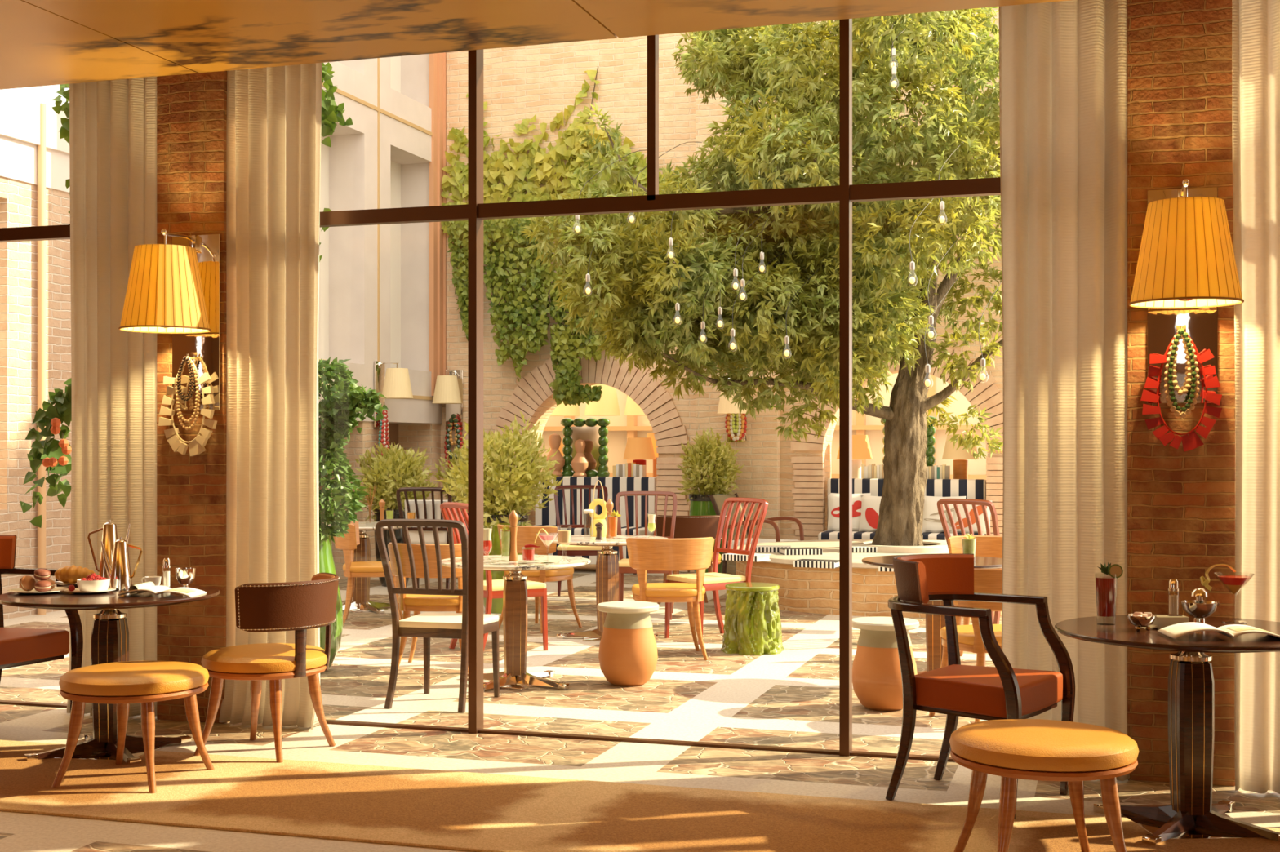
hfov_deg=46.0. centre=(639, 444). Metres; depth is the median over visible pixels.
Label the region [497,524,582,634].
barrel chair
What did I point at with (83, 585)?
bowl
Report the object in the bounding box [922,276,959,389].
light bulb
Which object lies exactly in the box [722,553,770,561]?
cushion
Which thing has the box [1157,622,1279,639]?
magazine
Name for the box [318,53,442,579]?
wall
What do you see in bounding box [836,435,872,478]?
table lamp
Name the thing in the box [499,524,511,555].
cocktail
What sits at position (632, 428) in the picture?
window
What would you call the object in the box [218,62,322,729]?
curtain
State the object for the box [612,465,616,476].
book
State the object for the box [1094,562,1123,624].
cocktail
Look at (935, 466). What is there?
book
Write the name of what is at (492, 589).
spindle chair
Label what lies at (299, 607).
barrel chair
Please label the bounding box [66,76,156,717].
curtain
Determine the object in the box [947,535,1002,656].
barrel chair
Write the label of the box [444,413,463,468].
necklace
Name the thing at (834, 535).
seat cushion
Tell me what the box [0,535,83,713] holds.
armchair
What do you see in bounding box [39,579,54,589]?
macaron
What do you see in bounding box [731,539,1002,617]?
planter
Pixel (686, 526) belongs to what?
barrel chair
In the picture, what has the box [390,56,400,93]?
window
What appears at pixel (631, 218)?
light bulb
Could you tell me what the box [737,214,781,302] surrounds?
light bulb
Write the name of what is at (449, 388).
wall lamp
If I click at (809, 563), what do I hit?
cushion
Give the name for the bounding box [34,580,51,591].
macaron
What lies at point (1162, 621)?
box
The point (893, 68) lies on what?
light bulb
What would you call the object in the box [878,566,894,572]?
cushion
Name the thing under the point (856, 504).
print
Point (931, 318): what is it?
light bulb
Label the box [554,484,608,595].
spindle chair
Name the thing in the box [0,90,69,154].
trim
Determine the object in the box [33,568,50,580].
macaron
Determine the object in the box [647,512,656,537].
cocktail
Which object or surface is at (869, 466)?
book
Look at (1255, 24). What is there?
curtain
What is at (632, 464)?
book
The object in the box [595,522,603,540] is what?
pepper mill
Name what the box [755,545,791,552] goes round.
cushion
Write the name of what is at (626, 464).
book
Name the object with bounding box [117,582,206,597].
magazine
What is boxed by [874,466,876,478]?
book
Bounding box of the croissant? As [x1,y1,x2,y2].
[54,564,95,583]
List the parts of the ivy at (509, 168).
stem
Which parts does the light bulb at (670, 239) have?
cord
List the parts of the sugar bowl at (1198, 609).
knob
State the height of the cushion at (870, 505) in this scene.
0.388 m
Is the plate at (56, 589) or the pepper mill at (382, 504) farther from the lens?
the pepper mill at (382, 504)
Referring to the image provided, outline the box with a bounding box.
[1140,614,1189,629]
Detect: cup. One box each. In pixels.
[141,576,167,586]
[175,567,195,587]
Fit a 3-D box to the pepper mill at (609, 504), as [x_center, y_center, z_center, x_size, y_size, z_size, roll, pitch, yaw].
[-0.225,0.547,11.150,0.059,0.285,0.059,0,0,17]
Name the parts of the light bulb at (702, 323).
cord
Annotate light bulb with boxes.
[572,149,647,235]
[582,213,635,296]
[626,141,702,224]
[666,173,734,260]
[673,233,728,325]
[697,261,736,343]
[715,235,771,329]
[727,252,786,351]
[730,205,773,291]
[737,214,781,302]
[757,213,772,274]
[782,264,823,359]
[888,17,898,69]
[888,19,920,89]
[906,198,933,286]
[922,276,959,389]
[925,235,960,340]
[937,141,964,225]
[977,280,1001,382]
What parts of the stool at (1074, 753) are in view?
leg, leg, seat, leg, leg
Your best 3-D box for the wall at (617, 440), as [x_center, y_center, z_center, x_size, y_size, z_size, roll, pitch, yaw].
[2.095,-0.670,19.904,8.100,4.200,0.200,0,0,17]
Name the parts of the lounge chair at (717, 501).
leg, backrest, leg, arm, seat, arm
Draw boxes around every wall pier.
[156,70,229,724]
[1127,0,1235,786]
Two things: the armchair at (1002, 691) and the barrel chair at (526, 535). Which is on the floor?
the armchair at (1002, 691)
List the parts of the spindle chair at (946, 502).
leg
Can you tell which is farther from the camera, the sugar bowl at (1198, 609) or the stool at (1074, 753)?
the sugar bowl at (1198, 609)
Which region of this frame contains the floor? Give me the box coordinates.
[0,704,1279,851]
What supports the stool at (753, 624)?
on the paving
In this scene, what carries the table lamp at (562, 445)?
on the console
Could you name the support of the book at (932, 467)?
on the console
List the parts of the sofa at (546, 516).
backrest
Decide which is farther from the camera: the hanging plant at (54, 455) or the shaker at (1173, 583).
the hanging plant at (54, 455)
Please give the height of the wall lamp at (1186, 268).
0.905 m
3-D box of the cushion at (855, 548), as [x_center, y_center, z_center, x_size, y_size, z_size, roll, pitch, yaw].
[2.026,0.950,13.727,0.340,0.050,0.226,0,0,-3]
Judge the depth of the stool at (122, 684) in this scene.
6.26 m
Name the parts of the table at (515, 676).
plate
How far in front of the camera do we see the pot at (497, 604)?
12.71 m
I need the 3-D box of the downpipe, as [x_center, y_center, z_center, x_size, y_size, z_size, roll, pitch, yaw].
[-5.038,-0.720,12.703,0.067,4.300,0.070,0,0,17]
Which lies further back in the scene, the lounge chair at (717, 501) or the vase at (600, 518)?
the lounge chair at (717, 501)
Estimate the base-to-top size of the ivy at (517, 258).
1.917 m
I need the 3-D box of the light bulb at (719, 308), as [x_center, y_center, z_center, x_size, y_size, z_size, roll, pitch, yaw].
[0.895,-1.383,12.509,0.096,0.987,1.939,0,0,18]
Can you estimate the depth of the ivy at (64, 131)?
8.78 m
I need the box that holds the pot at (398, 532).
[374,515,409,586]
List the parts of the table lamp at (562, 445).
lamp shade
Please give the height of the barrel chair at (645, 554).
0.820 m
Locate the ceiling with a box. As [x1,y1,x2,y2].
[0,0,1067,89]
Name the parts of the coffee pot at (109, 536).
handle, lid, spout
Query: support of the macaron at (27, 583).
on the plate at (56, 589)
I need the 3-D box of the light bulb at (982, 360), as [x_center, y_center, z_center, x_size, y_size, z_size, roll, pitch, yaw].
[2.688,-0.928,11.489,0.096,0.987,1.939,0,0,18]
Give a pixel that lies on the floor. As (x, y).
(802, 774)
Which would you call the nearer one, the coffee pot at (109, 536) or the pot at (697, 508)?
the coffee pot at (109, 536)
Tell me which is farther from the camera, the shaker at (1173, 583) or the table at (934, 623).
the table at (934, 623)
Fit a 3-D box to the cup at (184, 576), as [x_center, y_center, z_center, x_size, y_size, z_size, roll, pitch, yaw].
[-2.141,0.636,7.108,0.092,0.107,0.092,0,0,17]
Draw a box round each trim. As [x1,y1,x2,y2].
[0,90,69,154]
[0,134,70,192]
[321,81,432,399]
[377,57,379,361]
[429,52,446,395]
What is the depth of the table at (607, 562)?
11.08 m
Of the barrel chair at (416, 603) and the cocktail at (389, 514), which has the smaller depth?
the barrel chair at (416, 603)
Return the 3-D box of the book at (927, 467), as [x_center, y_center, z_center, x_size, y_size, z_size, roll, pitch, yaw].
[3.137,0.315,16.429,0.027,0.160,0.130,0,0,17]
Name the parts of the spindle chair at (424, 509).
leg, rail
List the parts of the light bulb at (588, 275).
cord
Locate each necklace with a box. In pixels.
[158,352,217,456]
[377,409,389,457]
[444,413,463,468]
[724,413,746,441]
[1140,324,1222,452]
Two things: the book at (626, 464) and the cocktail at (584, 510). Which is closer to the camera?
the cocktail at (584, 510)
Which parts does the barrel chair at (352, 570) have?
backrest, post, leg, leg, post, seat, leg, leg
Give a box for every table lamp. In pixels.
[550,438,564,471]
[623,437,655,465]
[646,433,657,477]
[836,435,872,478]
[942,435,978,479]
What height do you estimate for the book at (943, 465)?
0.179 m
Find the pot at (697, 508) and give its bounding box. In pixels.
[688,500,728,573]
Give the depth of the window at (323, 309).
15.97 m
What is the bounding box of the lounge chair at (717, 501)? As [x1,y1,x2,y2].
[709,493,804,573]
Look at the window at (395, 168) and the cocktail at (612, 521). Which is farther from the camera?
the window at (395, 168)
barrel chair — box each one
[193,573,339,763]
[333,520,403,625]
[387,542,468,673]
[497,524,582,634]
[626,537,714,660]
[656,515,726,608]
[928,568,1002,722]
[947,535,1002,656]
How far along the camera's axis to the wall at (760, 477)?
16.58 m
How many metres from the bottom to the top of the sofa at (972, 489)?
1.060 m
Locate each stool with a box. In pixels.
[51,661,214,793]
[596,601,659,686]
[720,582,783,655]
[852,617,919,711]
[949,719,1138,851]
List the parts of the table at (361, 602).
plate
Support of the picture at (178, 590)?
on the magazine at (150, 587)
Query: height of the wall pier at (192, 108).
3.520 m
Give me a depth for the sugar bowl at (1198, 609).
5.71 m
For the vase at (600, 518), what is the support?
on the table at (607, 562)
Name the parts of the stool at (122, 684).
leg, leg, seat, leg, leg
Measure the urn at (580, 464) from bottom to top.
0.465 m
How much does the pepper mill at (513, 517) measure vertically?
0.300 m
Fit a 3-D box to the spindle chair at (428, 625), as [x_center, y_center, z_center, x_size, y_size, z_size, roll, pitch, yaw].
[-1.099,0.916,8.328,0.529,1.040,0.617,0,0,16]
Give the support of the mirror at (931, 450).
on the console
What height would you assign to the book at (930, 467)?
0.161 m
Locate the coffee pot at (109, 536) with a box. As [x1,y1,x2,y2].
[87,520,130,587]
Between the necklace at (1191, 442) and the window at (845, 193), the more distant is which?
the window at (845, 193)
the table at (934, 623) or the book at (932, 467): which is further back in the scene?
the book at (932, 467)
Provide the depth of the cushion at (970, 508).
15.75 m
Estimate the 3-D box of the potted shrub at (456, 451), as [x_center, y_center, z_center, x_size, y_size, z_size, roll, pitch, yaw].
[-1.694,0.687,16.001,0.945,1.487,0.908,0,0,-23]
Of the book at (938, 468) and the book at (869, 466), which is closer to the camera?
the book at (938, 468)
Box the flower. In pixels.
[41,417,71,467]
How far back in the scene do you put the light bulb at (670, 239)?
11.52 m
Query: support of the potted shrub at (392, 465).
on the paving
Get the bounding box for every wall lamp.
[118,228,221,411]
[373,360,413,426]
[432,369,463,430]
[716,377,747,442]
[1128,178,1244,403]
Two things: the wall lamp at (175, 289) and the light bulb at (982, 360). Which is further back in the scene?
the light bulb at (982, 360)
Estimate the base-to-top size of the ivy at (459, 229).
1.449 m
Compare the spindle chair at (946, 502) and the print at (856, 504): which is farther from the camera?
the print at (856, 504)
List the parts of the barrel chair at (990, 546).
leg, leg, backrest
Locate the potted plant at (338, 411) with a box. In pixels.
[318,356,388,667]
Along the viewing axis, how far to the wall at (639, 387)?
16.93 m
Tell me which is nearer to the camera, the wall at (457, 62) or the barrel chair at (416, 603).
the barrel chair at (416, 603)
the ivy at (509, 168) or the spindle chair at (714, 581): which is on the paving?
the spindle chair at (714, 581)
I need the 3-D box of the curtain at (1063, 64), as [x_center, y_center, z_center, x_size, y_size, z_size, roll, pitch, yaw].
[1.834,-0.325,6.519,0.558,3.490,0.178,0,0,17]
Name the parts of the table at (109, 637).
plate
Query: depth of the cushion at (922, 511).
15.98 m
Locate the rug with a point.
(455, 811)
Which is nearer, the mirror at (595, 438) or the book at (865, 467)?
the book at (865, 467)
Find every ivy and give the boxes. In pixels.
[50,84,70,224]
[319,62,353,262]
[440,66,693,235]
[446,220,468,341]
[483,217,555,382]
[548,265,607,406]
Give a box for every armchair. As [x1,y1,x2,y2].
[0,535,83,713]
[885,553,1075,819]
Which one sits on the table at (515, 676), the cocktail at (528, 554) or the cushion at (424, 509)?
the cocktail at (528, 554)
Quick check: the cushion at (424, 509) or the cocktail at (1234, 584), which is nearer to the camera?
the cocktail at (1234, 584)
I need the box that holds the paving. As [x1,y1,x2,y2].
[0,564,1001,756]
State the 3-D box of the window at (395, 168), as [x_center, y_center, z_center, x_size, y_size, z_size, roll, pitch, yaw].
[-3.018,-2.070,17.192,0.100,2.440,1.110,0,0,17]
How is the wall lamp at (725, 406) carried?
attached to the wall at (760, 477)
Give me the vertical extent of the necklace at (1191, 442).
0.535 m
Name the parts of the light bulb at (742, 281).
cord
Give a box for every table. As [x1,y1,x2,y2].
[0,583,219,764]
[325,521,412,613]
[441,555,591,692]
[551,534,667,641]
[862,555,1002,674]
[1054,615,1279,845]
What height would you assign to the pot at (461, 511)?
0.744 m
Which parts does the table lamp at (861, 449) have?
lamp shade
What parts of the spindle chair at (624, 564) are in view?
leg, seat, leg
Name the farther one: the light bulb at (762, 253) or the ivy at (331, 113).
the light bulb at (762, 253)
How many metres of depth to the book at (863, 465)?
16.57 m
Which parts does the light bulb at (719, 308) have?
cord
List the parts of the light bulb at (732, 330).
cord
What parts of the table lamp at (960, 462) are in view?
lamp shade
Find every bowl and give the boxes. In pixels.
[76,577,110,591]
[1126,613,1156,631]
[1181,587,1219,624]
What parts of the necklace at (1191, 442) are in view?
cord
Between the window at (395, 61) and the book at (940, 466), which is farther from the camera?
the window at (395, 61)
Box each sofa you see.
[533,476,657,574]
[817,478,986,540]
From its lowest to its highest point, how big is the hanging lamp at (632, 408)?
2.330 m
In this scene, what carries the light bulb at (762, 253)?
hanging from the tree
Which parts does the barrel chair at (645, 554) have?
post, seat, backrest, leg, leg, post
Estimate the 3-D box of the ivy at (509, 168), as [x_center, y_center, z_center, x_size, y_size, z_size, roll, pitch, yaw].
[-0.857,-3.314,17.272,3.288,2.012,0.417,0,0,17]
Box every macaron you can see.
[19,575,35,591]
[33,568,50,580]
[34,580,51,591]
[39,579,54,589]
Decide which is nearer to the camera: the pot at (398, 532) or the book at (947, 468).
the pot at (398, 532)
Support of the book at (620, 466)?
on the console
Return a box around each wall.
[0,176,71,619]
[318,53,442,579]
[440,8,1003,572]
[446,50,468,531]
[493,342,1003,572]
[539,373,987,475]
[695,40,780,574]
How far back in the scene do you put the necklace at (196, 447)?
7.70 m
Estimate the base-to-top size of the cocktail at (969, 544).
0.166 m
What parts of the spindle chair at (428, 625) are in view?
leg, rail, seat, leg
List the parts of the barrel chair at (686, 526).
leg, leg, backrest, nail trim, leg, leg, seat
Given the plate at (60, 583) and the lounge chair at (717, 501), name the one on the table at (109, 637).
the plate at (60, 583)
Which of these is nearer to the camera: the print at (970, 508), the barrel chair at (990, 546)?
the barrel chair at (990, 546)
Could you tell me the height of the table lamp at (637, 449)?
0.477 m
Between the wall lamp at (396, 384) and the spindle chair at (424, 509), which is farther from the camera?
the wall lamp at (396, 384)
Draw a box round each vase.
[364,485,376,523]
[588,480,607,537]
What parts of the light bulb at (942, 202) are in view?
cord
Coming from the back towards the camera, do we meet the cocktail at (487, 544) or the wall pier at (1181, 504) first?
the cocktail at (487, 544)
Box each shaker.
[162,558,170,586]
[1168,578,1178,614]
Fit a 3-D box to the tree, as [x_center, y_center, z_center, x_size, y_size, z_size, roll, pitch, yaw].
[2.042,-1.816,13.548,5.952,5.662,4.213,0,0,5]
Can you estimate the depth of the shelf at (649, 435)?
17.67 m
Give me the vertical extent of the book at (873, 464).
0.188 m
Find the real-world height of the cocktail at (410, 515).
0.120 m
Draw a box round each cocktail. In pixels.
[386,509,394,519]
[407,511,415,519]
[483,528,492,559]
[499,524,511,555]
[521,544,540,564]
[534,528,559,564]
[556,525,571,561]
[582,509,594,537]
[608,510,621,537]
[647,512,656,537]
[961,533,976,559]
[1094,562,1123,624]
[1200,564,1254,623]
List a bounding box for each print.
[831,500,861,517]
[865,507,879,528]
[924,508,954,527]
[955,505,986,528]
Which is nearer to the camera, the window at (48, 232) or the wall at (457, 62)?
the window at (48, 232)
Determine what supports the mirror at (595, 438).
on the console
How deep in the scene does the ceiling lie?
6.61 m
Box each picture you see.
[164,588,195,593]
[1227,626,1272,633]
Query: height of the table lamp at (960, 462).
0.503 m
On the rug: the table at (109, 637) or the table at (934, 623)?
the table at (109, 637)
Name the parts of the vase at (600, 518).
handle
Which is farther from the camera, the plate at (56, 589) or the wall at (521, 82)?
the wall at (521, 82)
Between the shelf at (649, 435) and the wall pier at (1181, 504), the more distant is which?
the shelf at (649, 435)
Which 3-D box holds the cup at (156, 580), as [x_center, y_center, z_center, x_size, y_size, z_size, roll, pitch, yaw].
[-2.339,0.662,7.245,0.132,0.055,0.132,0,0,17]
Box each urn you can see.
[546,433,564,476]
[571,439,588,476]
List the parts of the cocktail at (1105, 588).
glass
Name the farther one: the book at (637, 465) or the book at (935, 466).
the book at (637, 465)
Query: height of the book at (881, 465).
0.178 m
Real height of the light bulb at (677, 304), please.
0.987 m
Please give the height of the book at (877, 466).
0.174 m
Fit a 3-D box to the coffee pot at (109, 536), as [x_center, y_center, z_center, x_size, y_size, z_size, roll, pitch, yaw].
[-2.579,0.526,7.331,0.181,0.326,0.110,0,0,26]
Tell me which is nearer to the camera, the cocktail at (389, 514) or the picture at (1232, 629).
the picture at (1232, 629)
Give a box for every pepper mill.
[378,499,385,520]
[508,510,518,561]
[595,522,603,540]
[605,499,613,538]
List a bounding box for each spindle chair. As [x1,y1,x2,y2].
[375,519,499,712]
[396,487,452,589]
[440,502,547,652]
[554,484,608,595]
[615,491,677,620]
[664,497,768,644]
[937,498,1001,624]
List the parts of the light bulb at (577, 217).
cord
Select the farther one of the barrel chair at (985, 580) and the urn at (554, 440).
the urn at (554, 440)
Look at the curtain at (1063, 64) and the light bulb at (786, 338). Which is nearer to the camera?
the curtain at (1063, 64)
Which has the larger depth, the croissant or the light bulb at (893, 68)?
the light bulb at (893, 68)
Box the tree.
[520,6,1003,546]
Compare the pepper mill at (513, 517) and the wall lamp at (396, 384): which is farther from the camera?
the wall lamp at (396, 384)
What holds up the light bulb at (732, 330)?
hanging from the tree
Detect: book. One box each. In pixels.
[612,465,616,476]
[616,464,618,476]
[618,464,622,476]
[622,464,625,476]
[625,462,631,476]
[627,463,631,476]
[631,462,635,476]
[633,463,638,477]
[636,464,642,477]
[639,465,645,477]
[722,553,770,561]
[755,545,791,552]
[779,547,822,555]
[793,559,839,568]
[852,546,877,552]
[861,463,866,478]
[864,466,867,478]
[867,464,871,478]
[871,463,875,478]
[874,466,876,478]
[876,465,879,479]
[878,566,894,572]
[880,464,883,479]
[926,466,928,479]
[928,466,931,479]
[931,466,933,479]
[933,465,937,479]
[937,466,939,479]
[939,465,942,479]
[942,464,946,479]
[945,466,950,479]
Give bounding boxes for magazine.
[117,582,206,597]
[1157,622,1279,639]
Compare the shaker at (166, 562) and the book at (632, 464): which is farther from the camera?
the book at (632, 464)
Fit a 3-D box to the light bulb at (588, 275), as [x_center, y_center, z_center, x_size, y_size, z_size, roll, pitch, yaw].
[-0.122,-1.638,12.509,0.096,0.987,1.939,0,0,18]
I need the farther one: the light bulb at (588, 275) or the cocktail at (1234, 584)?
the light bulb at (588, 275)
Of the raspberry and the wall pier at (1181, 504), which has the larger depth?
the raspberry
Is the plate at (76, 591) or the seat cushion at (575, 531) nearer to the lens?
the plate at (76, 591)
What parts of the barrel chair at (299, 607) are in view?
leg, leg, seat, leg, backrest, nail trim, post, leg, post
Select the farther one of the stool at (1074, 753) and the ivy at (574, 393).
the ivy at (574, 393)
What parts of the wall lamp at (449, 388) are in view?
lamp shade, arm, plate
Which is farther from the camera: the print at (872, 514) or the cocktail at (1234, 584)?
the print at (872, 514)
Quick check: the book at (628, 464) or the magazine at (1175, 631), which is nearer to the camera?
the magazine at (1175, 631)
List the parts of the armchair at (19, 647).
leg, backrest, arm rail, seat frame, seat, leg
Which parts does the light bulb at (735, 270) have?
cord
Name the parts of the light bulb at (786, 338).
cord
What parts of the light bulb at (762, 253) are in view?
cord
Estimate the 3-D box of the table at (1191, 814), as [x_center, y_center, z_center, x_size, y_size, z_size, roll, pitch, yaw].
[2.058,1.060,5.634,0.980,0.740,0.980,0,0,-3]
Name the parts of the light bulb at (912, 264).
cord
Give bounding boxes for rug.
[0,740,1279,851]
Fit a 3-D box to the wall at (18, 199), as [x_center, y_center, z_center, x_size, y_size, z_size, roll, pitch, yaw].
[-5.815,-0.380,11.195,0.500,3.620,4.900,0,0,17]
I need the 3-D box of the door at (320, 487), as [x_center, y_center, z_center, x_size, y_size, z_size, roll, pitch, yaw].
[-3.529,0.590,15.550,0.090,1.680,1.110,0,0,17]
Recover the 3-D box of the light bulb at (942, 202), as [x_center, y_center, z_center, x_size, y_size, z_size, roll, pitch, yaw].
[2.461,-2.080,11.789,0.096,0.987,1.939,0,0,18]
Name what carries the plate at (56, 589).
on the table at (109, 637)
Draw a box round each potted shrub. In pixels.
[355,442,438,586]
[433,444,515,541]
[435,411,563,613]
[675,426,744,573]
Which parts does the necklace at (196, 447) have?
cord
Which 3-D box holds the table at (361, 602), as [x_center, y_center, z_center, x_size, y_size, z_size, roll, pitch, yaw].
[-2.414,1.060,13.068,0.900,0.740,0.900,0,0,7]
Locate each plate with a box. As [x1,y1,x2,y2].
[7,586,68,594]
[54,581,77,586]
[63,587,115,594]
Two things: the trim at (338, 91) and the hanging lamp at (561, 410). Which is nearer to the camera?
the trim at (338, 91)
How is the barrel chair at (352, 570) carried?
on the paving
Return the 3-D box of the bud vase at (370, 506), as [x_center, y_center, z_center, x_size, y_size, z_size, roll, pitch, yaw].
[-2.304,0.519,12.901,0.115,0.340,0.114,0,0,17]
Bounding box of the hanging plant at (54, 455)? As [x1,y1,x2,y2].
[20,377,71,528]
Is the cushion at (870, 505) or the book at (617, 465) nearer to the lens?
the cushion at (870, 505)
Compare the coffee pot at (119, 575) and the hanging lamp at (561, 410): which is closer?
the coffee pot at (119, 575)
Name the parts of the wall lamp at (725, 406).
lamp shade, plate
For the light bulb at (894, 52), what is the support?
hanging from the tree
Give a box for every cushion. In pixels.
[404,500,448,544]
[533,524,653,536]
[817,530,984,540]
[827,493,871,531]
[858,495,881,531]
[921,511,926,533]
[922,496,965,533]
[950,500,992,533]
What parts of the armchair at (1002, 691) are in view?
leg, backrest, leg, arm rail, seat frame, seat, leg, leg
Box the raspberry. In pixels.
[68,585,75,591]
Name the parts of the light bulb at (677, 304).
cord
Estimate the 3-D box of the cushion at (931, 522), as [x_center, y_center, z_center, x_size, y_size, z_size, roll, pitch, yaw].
[3.209,0.736,15.949,0.460,0.388,0.179,0,0,14]
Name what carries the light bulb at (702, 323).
hanging from the tree
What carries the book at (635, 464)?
on the console
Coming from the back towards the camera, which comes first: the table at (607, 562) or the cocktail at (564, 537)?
the table at (607, 562)
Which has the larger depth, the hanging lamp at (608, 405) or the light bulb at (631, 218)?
the hanging lamp at (608, 405)
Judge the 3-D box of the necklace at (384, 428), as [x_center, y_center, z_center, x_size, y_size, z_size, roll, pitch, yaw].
[-2.768,-0.037,16.221,0.119,0.686,0.239,0,0,17]
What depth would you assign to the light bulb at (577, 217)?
11.35 m
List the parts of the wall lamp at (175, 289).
stem, lamp shade, arm, plate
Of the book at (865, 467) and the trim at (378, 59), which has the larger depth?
the book at (865, 467)
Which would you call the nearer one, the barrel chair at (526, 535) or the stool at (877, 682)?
the stool at (877, 682)
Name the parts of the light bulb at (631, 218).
cord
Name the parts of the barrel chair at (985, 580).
leg, seat, post, leg, backrest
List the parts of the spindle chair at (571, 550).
leg, rail, seat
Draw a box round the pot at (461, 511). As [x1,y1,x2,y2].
[458,511,487,541]
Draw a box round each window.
[0,224,70,708]
[318,134,328,359]
[320,18,1000,762]
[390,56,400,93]
[390,160,400,368]
[543,374,986,479]
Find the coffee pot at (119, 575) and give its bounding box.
[101,537,142,591]
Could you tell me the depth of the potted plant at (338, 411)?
9.40 m
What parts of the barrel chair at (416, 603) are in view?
post, leg, leg, backrest, seat, post, leg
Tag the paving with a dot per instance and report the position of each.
(789, 698)
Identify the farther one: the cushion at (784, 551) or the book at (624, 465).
the book at (624, 465)
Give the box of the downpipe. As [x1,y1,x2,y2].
[37,102,45,615]
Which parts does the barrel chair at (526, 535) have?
leg, backrest, leg, seat, leg, post, leg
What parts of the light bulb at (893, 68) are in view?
cord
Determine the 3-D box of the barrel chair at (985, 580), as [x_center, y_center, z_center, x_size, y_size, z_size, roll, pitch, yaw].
[1.837,1.025,7.758,0.595,0.820,0.570,0,0,-18]
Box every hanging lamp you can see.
[550,400,580,416]
[584,384,620,416]
[624,395,645,415]
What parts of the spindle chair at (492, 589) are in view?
frame, seat, leg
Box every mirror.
[560,417,609,476]
[880,415,937,466]
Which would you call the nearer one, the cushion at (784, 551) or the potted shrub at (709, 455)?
the cushion at (784, 551)
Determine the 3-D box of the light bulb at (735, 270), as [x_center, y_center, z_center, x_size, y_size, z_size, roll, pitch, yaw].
[0.997,-1.647,12.239,0.096,0.987,1.939,0,0,18]
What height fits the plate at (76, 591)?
0.015 m
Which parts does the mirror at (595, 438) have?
glass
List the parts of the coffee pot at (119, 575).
spout, lid, handle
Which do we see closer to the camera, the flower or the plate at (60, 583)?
the plate at (60, 583)
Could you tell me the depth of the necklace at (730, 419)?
16.52 m
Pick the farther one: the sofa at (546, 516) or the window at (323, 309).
the sofa at (546, 516)
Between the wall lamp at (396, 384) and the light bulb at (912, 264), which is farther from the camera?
the wall lamp at (396, 384)
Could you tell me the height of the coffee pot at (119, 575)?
0.251 m
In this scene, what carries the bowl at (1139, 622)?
on the table at (1191, 814)
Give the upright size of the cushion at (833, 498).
0.410 m
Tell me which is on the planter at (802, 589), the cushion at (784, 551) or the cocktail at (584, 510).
the cushion at (784, 551)
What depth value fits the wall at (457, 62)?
17.65 m
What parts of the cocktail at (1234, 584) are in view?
glass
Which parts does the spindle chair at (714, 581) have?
leg, leg, seat, rail, frame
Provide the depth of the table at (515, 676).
8.94 m
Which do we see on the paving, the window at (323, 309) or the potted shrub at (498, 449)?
the potted shrub at (498, 449)
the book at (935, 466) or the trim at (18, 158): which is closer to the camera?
the trim at (18, 158)
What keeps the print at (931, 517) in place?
attached to the cushion at (931, 522)
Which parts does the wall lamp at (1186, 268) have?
plate, arm, stem, bulb, lamp shade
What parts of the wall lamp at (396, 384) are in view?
plate, arm, lamp shade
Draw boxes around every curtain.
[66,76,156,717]
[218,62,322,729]
[999,0,1129,781]
[1231,0,1279,794]
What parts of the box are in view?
lid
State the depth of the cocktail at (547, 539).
8.73 m
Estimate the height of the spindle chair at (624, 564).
1.040 m
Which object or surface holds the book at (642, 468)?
on the console
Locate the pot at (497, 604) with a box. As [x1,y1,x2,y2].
[483,521,526,613]

